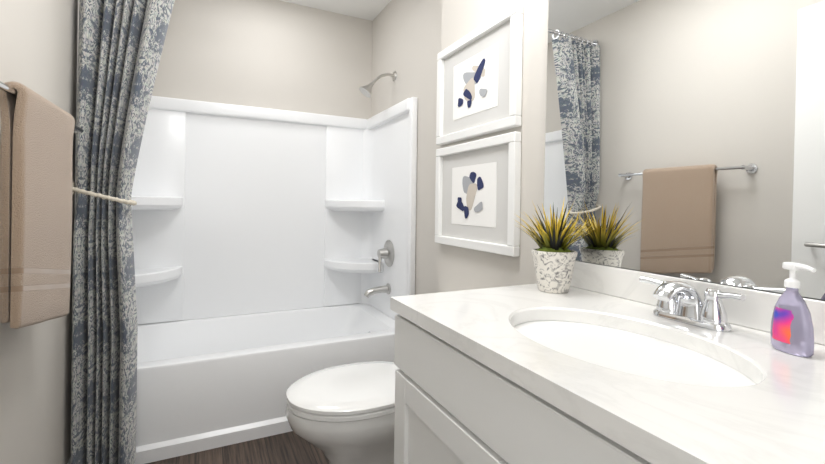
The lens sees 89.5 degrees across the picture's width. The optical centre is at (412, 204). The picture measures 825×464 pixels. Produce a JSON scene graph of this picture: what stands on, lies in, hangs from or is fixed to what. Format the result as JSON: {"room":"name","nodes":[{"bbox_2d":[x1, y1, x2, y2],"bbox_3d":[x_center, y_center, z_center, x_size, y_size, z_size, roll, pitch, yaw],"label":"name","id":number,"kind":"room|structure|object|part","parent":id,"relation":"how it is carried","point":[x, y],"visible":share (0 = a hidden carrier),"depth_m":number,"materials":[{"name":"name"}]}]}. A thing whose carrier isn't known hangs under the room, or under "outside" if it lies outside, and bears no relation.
{"room":"bathroom","nodes":[
{"label":"bathroom","id":0,"kind":"room"},
{"bbox_2d":[0,0,78,463],"bbox_3d":[-0.966,-0.124,0.767,0.120,2.440,3.669,1,0,-26],"label":"wall","id":1,"kind":"structure","parent":0,"point":[39,40],"depth_m":1.30,"materials":[{"name":"grey paint"}]},
{"bbox_2d":[0,81,83,328],"bbox_3d":[-1.000,0.029,1.091,0.106,0.609,0.708,1,0,-26],"label":"towel","id":2,"kind":"object","parent":1,"relation":"attached to","point":[38,131],"visible":1,"depth_m":0.98,"materials":[{"name":"brown fabric"}]},
{"bbox_2d":[146,431,328,463],"bbox_3d":[-0.246,1.157,1.129,1.824,0.100,3.669,1,0,-26],"label":"floor","id":3,"kind":"structure","parent":0,"point":[292,447],"depth_m":1.84,"materials":[{"name":"brown wood"}]},
{"bbox_2d":[134,304,394,463],"bbox_3d":[-0.834,0.898,2.335,1.520,0.400,0.778,1,0,-26],"label":"tub","id":4,"kind":"object","parent":3,"relation":"on","point":[203,384],"visible":0.58,"depth_m":2.00,"materials":[{"name":"white plastic"}]},
{"bbox_2d":[286,361,399,463],"bbox_3d":[-0.109,0.758,1.567,0.710,0.700,0.430,1,0,-26],"label":"toilet","id":5,"kind":"object","parent":3,"relation":"on","point":[342,414],"visible":0.35,"depth_m":1.38,"materials":[{"name":"white ceramic"}]},
{"bbox_3d":[-0.199,0.668,1.522,0.503,0.048,0.384,1,0,-26],"label":"seat","id":6,"kind":"part","parent":5,"relation":"part of","materials":[{"name":"white plastic"}]},
{"bbox_2d":[390,304,673,463],"bbox_3d":[0.539,0.692,0.449,0.547,0.849,1.558,1,0,-26],"label":"bathroom vanity","id":7,"kind":"object","parent":3,"relation":"on","point":[454,405],"depth_m":0.71,"materials":[{"name":"white paint"}]},
{"bbox_2d":[390,284,824,463],"bbox_3d":[0.540,0.253,0.451,0.555,0.030,1.568,1,0,-26],"label":"countertop","id":8,"kind":"structure","parent":7,"relation":"on","point":[783,422],"depth_m":0.54,"materials":[{"name":"white stone"}]},
{"bbox_2d":[512,197,598,292],"bbox_3d":[0.371,0.105,1.130,0.205,0.259,0.247,1,0,-26],"label":"potted grass","id":9,"kind":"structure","parent":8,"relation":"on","point":[554,257],"depth_m":1.10,"materials":[{"name":"ceramic"}]},
{"bbox_2d":[531,248,577,292],"bbox_3d":[0.387,0.180,1.140,0.120,0.110,0.120,1,0,-26],"label":"pot","id":10,"kind":"object","parent":9,"relation":"attached to","point":[554,267],"depth_m":1.10,"materials":[{"name":"ceramic"}]},
{"bbox_2d":[482,308,801,407],"bbox_3d":[0.359,0.338,0.746,0.360,0.169,0.516,1,0,-26],"label":"sink","id":11,"kind":"object","parent":8,"relation":"in","point":[694,372],"depth_m":0.73,"materials":[{"name":"white ceramic"}]},
{"bbox_2d":[639,277,745,331],"bbox_3d":[0.531,0.194,0.830,0.125,0.085,0.202,1,0,-26],"label":"faucet","id":12,"kind":"object","parent":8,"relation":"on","point":[679,301],"visible":1,"depth_m":0.81,"materials":[{"name":"silver metal"}]},
{"bbox_2d":[770,262,815,356],"bbox_3d":[0.618,0.166,0.676,0.046,0.144,0.064,1,0,-26],"label":"soap bottle","id":13,"kind":"object","parent":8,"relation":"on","point":[792,330],"visible":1,"depth_m":0.66,"materials":[{"name":"purple plastic"}]},
{"bbox_2d":[152,0,372,118],"bbox_3d":[-0.964,-0.124,2.767,1.644,2.440,0.120,1,0,-26],"label":"wall","id":14,"kind":"structure","parent":0,"point":[277,54],"depth_m":2.71,"materials":[{"name":"grey paint"}]},
{"bbox_2d":[131,96,417,324],"bbox_3d":[-0.827,0.040,2.346,1.521,1.313,0.754,1,0,-26],"label":"surround panel","id":15,"kind":"object","parent":14,"relation":"attached to","point":[238,209],"visible":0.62,"depth_m":2.62,"materials":[{"name":"white plastic"}]},
{"bbox_2d":[364,240,393,297],"bbox_3d":[-0.224,0.400,2.599,0.164,0.356,0.170,1,0,-26],"label":"tub faucet","id":16,"kind":"object","parent":15,"relation":"attached to","point":[386,253],"visible":1,"depth_m":2.59,"materials":[{"name":"silver metal"}]},
{"bbox_2d":[280,0,390,20],"bbox_3d":[-0.210,-1.383,1.129,1.824,0.100,3.669,1,0,-26],"label":"ceiling","id":17,"kind":"structure","parent":0,"point":[371,10],"depth_m":2.80,"materials":[{"name":"white paint"}]},
{"bbox_2d":[371,0,441,294],"bbox_3d":[0.003,-0.110,2.526,0.120,2.440,1.164,1,0,-26],"label":"wall","id":18,"kind":"structure","parent":0,"point":[406,40],"depth_m":2.32,"materials":[{"name":"grey paint"}]},
{"bbox_2d":[359,71,396,97],"bbox_3d":[-0.217,-0.755,2.594,0.232,0.186,0.086,1,0,-26],"label":"shower head","id":19,"kind":"object","parent":18,"relation":"attached to","point":[366,90],"visible":1,"depth_m":2.57},
{"bbox_2d":[438,0,548,292],"bbox_3d":[0.749,-0.100,0.904,0.209,2.440,2.405,1,0,-26],"label":"wall","id":20,"kind":"structure","parent":0,"point":[460,268],"depth_m":1.43,"materials":[{"name":"grey paint"}]},
{"bbox_2d":[435,131,520,256],"bbox_3d":[0.238,-0.038,1.670,0.030,0.428,0.550,1,0,-26],"label":"picture frame","id":21,"kind":"object","parent":20,"relation":"attached to","point":[477,195],"visible":1,"depth_m":1.61,"materials":[{"name":"white wood"}]},
{"bbox_2d":[436,3,522,144],"bbox_3d":[0.244,-0.482,1.670,0.030,0.420,0.550,1,0,-26],"label":"picture frame","id":22,"kind":"object","parent":20,"relation":"attached to","point":[479,81],"visible":1,"depth_m":1.61,"materials":[{"name":"white wood"}]},
{"bbox_2d":[543,0,824,299],"bbox_3d":[0.747,-0.388,0.655,0.019,1.102,1.463,1,0,-26],"label":"mirror","id":23,"kind":"object","parent":20,"relation":"attached to","point":[685,138],"visible":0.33,"depth_m":0.91,"materials":[{"name":"clear glass"}]},
{"bbox_2d":[570,260,824,343],"bbox_3d":[0.780,0.203,0.569,0.019,0.074,1.568,1,0,-26],"label":"backsplash","id":24,"kind":"structure","parent":20,"relation":"attached to","point":[756,311],"depth_m":0.89,"materials":[{"name":"white stone"}]},
{"bbox_3d":[-0.620,-1.174,1.959,1.522,0.056,0.056,1,0,-26],"label":"curtain rod","id":25,"kind":"object","parent":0,"visible":0},
{"bbox_2d":[71,0,174,463],"bbox_3d":[-1.129,-0.070,1.667,0.384,2.258,0.176,1,0,-26],"label":"shower curtain","id":26,"kind":"object","parent":25,"relation":"hanging from","point":[120,45],"visible":1,"depth_m":1.62,"materials":[{"name":"blue fabric"}]}
]}

